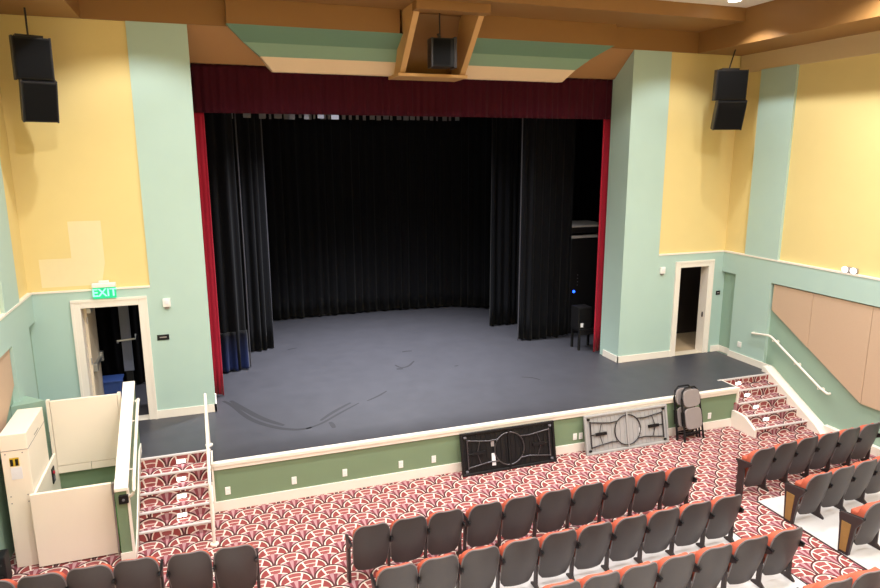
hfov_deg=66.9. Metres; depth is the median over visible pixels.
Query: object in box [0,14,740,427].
wall
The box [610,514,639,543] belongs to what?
cushion
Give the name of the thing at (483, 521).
seat
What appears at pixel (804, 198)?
wall
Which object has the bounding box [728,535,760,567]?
seat back
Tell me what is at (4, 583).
seat
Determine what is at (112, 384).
tub
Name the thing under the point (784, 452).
seat
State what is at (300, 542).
floor
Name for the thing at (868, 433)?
seat
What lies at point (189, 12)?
trim
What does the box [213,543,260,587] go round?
seat
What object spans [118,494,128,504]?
station
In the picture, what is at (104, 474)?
wall
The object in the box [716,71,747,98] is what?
grille
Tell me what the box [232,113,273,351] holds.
curtain
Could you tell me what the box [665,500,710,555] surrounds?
seat
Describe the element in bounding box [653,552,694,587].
seat
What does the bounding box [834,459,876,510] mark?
seat
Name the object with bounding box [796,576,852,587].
seat
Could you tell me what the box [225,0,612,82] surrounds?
ceiling
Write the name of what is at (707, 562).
seat back
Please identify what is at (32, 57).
grille
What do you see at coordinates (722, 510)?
cushion
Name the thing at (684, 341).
floor
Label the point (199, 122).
stage curtain
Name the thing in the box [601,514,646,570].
seat
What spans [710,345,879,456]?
baseboard
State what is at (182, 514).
step light
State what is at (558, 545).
cushion
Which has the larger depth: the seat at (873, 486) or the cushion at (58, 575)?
the seat at (873, 486)
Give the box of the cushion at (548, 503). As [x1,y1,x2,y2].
[537,488,563,514]
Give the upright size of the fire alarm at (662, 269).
0.185 m
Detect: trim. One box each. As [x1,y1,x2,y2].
[32,285,149,294]
[78,0,698,52]
[659,250,723,255]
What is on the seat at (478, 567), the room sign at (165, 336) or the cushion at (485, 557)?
the cushion at (485, 557)
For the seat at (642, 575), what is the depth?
7.76 m
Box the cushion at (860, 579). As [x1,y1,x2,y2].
[846,567,879,586]
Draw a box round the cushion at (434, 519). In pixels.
[427,508,454,525]
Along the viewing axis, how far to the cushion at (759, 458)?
10.82 m
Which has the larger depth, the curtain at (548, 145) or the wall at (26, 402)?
the curtain at (548, 145)
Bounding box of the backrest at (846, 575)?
[837,570,862,577]
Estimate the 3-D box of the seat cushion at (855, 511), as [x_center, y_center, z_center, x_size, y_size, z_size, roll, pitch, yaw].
[5.993,3.186,9.444,0.410,0.360,0.120,-5,13,-22]
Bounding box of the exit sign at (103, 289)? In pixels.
[91,280,116,298]
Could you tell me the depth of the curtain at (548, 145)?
16.81 m
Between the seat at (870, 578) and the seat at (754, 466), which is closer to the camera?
the seat at (870, 578)
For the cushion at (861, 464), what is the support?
on the seat at (864, 470)
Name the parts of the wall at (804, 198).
fabric panel, fabric panel, fabric panel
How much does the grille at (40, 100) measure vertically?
0.522 m
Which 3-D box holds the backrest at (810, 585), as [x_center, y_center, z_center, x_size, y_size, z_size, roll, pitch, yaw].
[4.399,3.543,7.758,0.410,0.360,0.120,-4,13,-19]
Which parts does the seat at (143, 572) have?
armrest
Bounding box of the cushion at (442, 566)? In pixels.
[418,554,449,573]
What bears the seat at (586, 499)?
on the floor at (300, 542)
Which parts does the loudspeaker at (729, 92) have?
rigging plate, rigging plate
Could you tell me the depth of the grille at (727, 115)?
14.01 m
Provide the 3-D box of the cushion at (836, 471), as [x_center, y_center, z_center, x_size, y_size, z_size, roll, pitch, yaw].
[6.155,2.888,10.292,0.472,0.475,0.237,-5,13,-22]
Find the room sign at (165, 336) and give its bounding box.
[157,334,168,340]
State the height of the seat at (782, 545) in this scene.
0.897 m
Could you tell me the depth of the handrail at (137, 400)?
9.48 m
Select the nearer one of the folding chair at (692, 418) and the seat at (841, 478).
the seat at (841, 478)
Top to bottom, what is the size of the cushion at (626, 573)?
0.475 m
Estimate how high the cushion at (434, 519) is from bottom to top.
0.475 m
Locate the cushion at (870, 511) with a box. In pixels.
[857,500,879,530]
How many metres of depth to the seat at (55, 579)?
7.59 m
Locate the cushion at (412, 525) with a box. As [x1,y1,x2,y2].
[390,515,418,531]
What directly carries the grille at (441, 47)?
attached to the loudspeaker at (442, 52)
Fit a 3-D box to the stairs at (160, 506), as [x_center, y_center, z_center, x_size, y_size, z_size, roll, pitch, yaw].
[-4.068,3.098,10.307,1.050,0.836,1.165,-4,13,-19]
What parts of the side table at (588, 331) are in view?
leg, leg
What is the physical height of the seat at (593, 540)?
0.897 m
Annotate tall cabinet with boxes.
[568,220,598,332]
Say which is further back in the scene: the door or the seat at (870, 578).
the door
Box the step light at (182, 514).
[177,512,187,517]
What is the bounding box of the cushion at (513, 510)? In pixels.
[501,495,527,521]
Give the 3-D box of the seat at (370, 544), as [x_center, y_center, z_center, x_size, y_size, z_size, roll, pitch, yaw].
[-0.942,3.373,8.802,0.559,0.897,0.371,-4,13,-19]
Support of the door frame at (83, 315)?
in the wall at (110, 190)
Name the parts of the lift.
panel, gate post, control panel, kick plate, kick plate, gate post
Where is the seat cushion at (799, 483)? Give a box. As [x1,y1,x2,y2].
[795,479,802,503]
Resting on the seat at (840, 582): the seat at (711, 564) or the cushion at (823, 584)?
the cushion at (823, 584)
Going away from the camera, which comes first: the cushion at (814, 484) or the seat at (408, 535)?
the seat at (408, 535)
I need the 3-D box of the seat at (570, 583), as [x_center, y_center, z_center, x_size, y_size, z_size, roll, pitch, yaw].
[1.328,3.614,7.619,0.523,0.897,0.371,-4,13,-19]
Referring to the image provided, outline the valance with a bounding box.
[191,63,612,119]
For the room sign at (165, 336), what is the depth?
11.96 m
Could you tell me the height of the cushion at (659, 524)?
0.475 m
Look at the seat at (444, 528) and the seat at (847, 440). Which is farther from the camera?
the seat at (847, 440)
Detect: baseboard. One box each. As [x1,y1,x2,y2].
[158,393,216,418]
[602,349,669,362]
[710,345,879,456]
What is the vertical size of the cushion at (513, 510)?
0.475 m
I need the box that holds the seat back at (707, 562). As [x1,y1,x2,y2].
[692,543,724,575]
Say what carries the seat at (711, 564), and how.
on the floor at (300, 542)
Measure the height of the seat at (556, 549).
0.897 m
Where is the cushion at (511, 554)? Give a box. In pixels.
[500,537,531,566]
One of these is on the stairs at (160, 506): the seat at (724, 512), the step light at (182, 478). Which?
the step light at (182, 478)
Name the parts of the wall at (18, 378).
fabric panel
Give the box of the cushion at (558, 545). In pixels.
[539,529,569,556]
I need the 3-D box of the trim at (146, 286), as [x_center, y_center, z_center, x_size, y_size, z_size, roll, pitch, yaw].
[-5.979,-0.071,11.452,1.830,0.030,0.047,-4,13,-19]
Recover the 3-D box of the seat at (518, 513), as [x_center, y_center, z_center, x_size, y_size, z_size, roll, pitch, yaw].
[1.095,3.221,9.500,0.523,0.897,0.371,-4,13,-19]
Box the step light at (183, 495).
[176,493,186,498]
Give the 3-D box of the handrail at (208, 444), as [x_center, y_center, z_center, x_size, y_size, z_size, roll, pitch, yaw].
[-3.562,2.627,10.290,0.118,1.760,1.780,-4,13,-19]
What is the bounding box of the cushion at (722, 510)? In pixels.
[707,494,733,523]
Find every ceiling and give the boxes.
[0,0,79,18]
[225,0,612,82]
[276,0,745,31]
[662,0,772,7]
[697,0,879,55]
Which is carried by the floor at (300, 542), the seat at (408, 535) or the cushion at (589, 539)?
the seat at (408, 535)
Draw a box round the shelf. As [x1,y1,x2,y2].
[571,232,597,238]
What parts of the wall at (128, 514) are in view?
corner trim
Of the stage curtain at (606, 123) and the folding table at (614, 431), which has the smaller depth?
the folding table at (614, 431)
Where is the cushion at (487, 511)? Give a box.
[467,501,493,517]
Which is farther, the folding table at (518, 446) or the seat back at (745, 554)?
the folding table at (518, 446)
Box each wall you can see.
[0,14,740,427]
[0,87,38,558]
[11,396,51,460]
[59,461,115,504]
[114,381,141,559]
[676,267,700,333]
[719,31,879,446]
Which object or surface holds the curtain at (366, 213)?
on the stage
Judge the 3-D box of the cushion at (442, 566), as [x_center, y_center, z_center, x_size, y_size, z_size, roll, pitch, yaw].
[-0.026,3.375,8.050,0.472,0.475,0.237,-4,13,-19]
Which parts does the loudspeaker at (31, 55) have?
rigging plate, rigging plate, rigging plate, rigging plate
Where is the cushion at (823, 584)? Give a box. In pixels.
[812,576,845,587]
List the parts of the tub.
lid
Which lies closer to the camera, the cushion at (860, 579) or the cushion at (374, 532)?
the cushion at (860, 579)
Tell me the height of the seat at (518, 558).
0.897 m
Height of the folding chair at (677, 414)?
1.047 m
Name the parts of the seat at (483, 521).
armrest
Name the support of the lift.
on the floor at (300, 542)
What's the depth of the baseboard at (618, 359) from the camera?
15.59 m
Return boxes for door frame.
[70,296,157,420]
[670,259,714,356]
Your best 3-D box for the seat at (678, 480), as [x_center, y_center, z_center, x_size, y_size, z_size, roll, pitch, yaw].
[3.688,3.027,10.388,0.538,0.897,0.371,-4,13,-19]
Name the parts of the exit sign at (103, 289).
sign plate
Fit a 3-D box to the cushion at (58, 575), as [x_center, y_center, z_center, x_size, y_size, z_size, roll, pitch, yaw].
[-4.599,3.453,7.739,0.472,0.475,0.237,-3,12,-16]
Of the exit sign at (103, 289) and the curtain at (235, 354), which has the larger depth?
the curtain at (235, 354)
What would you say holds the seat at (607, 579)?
on the floor at (300, 542)
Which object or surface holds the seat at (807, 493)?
on the floor at (300, 542)
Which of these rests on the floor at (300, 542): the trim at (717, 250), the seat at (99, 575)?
the seat at (99, 575)
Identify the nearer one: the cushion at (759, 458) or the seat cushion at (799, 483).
the seat cushion at (799, 483)
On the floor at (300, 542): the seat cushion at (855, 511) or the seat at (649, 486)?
the seat at (649, 486)
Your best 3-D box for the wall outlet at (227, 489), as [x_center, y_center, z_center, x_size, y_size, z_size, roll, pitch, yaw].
[-3.375,3.131,10.595,0.080,0.130,0.015,-4,13,-19]
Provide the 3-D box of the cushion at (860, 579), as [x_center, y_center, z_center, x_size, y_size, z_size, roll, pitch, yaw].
[4.946,3.419,7.773,0.472,0.475,0.237,-4,13,-19]
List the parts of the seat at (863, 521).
panel, armrest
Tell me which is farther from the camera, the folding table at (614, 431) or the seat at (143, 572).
the folding table at (614, 431)
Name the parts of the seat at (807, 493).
panel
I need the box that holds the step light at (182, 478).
[176,476,186,480]
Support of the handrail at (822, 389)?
attached to the wall at (804, 198)
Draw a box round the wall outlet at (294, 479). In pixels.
[292,477,296,484]
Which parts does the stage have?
trim, riser baseboard, lip moulding, trim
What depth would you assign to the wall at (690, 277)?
17.77 m
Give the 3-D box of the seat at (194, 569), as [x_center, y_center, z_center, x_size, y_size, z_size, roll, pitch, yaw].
[-3.070,3.501,8.218,0.523,0.897,0.371,-3,12,-16]
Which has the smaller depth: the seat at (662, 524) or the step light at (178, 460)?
the seat at (662, 524)
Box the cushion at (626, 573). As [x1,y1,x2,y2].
[619,561,650,580]
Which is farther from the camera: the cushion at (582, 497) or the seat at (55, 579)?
the cushion at (582, 497)
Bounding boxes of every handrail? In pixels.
[128,398,139,497]
[203,393,218,546]
[751,332,830,394]
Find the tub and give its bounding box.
[102,374,123,397]
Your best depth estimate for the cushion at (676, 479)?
10.20 m
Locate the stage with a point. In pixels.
(364, 393)
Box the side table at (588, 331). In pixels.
[570,325,593,350]
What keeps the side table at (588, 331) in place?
on the stage
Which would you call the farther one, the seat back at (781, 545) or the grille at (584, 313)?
the grille at (584, 313)
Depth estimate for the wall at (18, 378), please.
10.07 m
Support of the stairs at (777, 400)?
on the floor at (300, 542)
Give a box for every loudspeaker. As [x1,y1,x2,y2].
[9,7,59,122]
[427,13,456,69]
[710,49,748,129]
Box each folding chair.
[673,384,697,439]
[681,386,704,442]
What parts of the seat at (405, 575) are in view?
armrest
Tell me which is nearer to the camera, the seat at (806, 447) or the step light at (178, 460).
the step light at (178, 460)
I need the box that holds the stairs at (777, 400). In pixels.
[717,365,824,437]
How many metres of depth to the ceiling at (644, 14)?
12.51 m
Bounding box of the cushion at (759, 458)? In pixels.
[745,447,767,473]
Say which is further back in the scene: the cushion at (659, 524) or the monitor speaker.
the monitor speaker
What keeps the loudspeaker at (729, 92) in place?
hanging from the ceiling at (775, 24)
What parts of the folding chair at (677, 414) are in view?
backrest, seat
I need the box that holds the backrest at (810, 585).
[802,579,828,587]
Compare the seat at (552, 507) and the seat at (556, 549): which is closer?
the seat at (556, 549)
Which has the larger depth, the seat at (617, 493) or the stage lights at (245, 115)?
the stage lights at (245, 115)
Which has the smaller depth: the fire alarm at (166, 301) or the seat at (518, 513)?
the seat at (518, 513)
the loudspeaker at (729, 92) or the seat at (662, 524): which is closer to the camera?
the seat at (662, 524)
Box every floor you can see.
[10,426,879,587]
[675,332,695,351]
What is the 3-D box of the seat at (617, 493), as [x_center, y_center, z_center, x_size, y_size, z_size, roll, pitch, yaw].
[2.652,3.105,10.033,0.523,0.897,0.371,-4,13,-19]
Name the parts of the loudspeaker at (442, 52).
rigging plate, rigging plate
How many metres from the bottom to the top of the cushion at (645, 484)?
0.475 m
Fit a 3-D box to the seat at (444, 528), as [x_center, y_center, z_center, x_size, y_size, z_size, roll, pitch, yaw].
[0.054,3.298,9.143,0.538,0.897,0.371,-4,13,-19]
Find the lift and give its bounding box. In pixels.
[0,391,121,567]
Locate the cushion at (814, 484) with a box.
[800,472,824,500]
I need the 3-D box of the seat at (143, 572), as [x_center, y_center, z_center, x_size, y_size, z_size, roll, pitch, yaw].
[-3.652,3.529,8.091,0.538,0.897,0.371,-3,12,-15]
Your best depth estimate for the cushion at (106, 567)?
7.77 m
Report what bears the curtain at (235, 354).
on the stage
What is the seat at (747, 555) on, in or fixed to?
on the floor at (300, 542)
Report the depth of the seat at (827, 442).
11.46 m
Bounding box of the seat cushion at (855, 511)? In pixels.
[851,505,862,533]
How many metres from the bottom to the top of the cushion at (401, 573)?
0.475 m
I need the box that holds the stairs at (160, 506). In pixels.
[139,449,214,543]
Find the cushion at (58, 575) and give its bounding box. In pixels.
[28,571,65,579]
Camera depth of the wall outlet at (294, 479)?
10.93 m
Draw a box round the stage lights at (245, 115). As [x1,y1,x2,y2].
[232,113,338,118]
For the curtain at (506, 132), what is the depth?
18.19 m
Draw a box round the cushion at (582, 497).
[570,482,596,508]
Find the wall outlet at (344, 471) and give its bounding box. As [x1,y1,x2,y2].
[342,469,346,476]
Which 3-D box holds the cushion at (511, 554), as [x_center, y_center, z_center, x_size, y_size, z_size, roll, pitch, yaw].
[1.002,3.298,8.403,0.472,0.475,0.237,-4,13,-19]
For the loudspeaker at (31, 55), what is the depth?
9.86 m
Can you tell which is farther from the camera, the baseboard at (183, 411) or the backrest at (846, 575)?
the baseboard at (183, 411)
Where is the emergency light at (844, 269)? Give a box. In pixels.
[841,266,858,273]
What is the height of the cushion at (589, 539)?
0.475 m
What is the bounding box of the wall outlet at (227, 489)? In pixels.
[225,487,230,494]
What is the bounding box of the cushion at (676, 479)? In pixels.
[663,465,687,491]
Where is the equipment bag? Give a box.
[0,549,11,579]
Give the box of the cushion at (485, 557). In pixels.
[459,545,492,564]
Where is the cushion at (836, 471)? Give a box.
[828,465,848,474]
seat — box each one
[0,579,17,587]
[17,571,66,587]
[65,564,115,587]
[112,556,164,587]
[166,550,212,587]
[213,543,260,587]
[345,522,390,582]
[370,562,417,587]
[386,515,426,566]
[417,554,458,587]
[422,508,465,559]
[455,545,499,587]
[462,501,501,552]
[495,495,535,548]
[496,537,538,587]
[530,488,570,536]
[531,529,576,587]
[542,579,580,587]
[562,482,603,529]
[566,521,611,580]
[577,570,619,587]
[594,476,634,523]
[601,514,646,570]
[615,561,657,587]
[624,470,664,516]
[633,507,679,563]
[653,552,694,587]
[654,465,696,510]
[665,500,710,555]
[686,543,732,587]
[696,494,743,547]
[721,535,767,587]
[735,446,774,495]
[750,527,804,587]
[757,441,796,491]
[779,436,818,482]
[783,471,831,523]
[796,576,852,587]
[800,431,839,477]
[811,465,854,519]
[821,427,859,471]
[830,567,879,587]
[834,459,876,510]
[838,500,879,555]
[841,422,879,465]
[854,456,879,504]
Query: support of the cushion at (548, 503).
on the seat at (552, 507)
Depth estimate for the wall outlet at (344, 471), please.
11.20 m
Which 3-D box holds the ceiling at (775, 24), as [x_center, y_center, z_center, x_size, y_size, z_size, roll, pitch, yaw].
[8.735,-4.149,7.595,1.280,0.680,15.270,-4,13,-19]
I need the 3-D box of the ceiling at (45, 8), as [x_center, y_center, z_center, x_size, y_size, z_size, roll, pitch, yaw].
[-3.816,-3.212,3.295,1.280,0.680,15.270,-4,13,-19]
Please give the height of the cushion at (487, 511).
0.475 m
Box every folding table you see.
[459,420,556,476]
[583,404,668,455]
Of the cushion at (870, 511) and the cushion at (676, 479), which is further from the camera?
the cushion at (676, 479)
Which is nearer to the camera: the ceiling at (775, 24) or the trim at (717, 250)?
the ceiling at (775, 24)
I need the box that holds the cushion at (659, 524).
[644,507,671,536]
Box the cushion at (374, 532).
[352,522,380,538]
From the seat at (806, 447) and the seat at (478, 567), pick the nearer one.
the seat at (478, 567)
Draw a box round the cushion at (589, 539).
[575,521,604,551]
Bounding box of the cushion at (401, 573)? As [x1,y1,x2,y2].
[376,562,409,579]
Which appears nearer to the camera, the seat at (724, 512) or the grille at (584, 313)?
the seat at (724, 512)
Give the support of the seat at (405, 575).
on the floor at (300, 542)
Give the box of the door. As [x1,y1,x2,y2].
[117,306,135,396]
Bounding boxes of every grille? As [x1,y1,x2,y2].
[13,38,52,78]
[23,83,57,120]
[433,39,450,64]
[579,308,590,322]
[715,103,745,128]
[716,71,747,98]
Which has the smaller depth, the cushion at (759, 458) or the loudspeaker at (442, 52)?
the cushion at (759, 458)
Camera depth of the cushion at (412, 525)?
8.74 m
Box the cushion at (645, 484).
[633,471,656,497]
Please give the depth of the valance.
13.18 m
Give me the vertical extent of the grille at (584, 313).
0.340 m
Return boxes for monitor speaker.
[571,304,591,328]
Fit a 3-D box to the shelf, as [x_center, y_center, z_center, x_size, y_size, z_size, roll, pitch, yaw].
[3.865,-1.592,17.851,1.280,0.060,0.840,-4,13,-19]
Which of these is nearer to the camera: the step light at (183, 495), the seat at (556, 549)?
the seat at (556, 549)
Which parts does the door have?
post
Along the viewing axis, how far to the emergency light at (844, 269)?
12.71 m
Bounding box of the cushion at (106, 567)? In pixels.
[77,564,112,571]
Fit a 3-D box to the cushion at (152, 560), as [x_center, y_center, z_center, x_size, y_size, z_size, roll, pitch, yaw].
[-3.643,3.391,8.025,0.472,0.475,0.237,-3,12,-16]
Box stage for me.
[49,305,764,512]
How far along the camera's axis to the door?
12.84 m
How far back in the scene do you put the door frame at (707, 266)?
15.86 m
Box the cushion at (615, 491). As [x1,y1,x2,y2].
[602,476,627,502]
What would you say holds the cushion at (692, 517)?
on the seat at (693, 519)
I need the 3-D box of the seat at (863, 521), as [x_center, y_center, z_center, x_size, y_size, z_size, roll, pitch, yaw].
[5.996,3.232,9.377,0.590,0.897,0.440,-5,13,-22]
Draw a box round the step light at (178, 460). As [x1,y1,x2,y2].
[176,458,185,463]
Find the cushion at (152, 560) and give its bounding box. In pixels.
[126,556,158,564]
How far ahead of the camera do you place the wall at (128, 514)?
9.51 m
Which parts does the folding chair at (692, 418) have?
backrest, seat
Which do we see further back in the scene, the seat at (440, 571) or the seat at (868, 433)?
the seat at (868, 433)
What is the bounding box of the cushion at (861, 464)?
[851,459,869,467]
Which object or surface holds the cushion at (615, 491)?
on the seat at (617, 493)
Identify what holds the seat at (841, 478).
on the floor at (300, 542)
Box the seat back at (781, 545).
[764,527,795,558]
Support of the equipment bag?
on the floor at (300, 542)
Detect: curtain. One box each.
[85,305,145,383]
[190,67,223,394]
[204,113,251,372]
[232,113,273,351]
[261,114,491,319]
[489,118,576,325]
[517,118,575,340]
[593,87,612,351]
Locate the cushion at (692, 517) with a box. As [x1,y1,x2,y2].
[676,501,704,529]
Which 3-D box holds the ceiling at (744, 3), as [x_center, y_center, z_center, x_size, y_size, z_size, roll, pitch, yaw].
[2.441,-4.121,5.401,14.980,0.200,15.370,-4,13,-19]
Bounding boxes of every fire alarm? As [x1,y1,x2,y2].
[162,298,170,308]
[659,267,665,274]

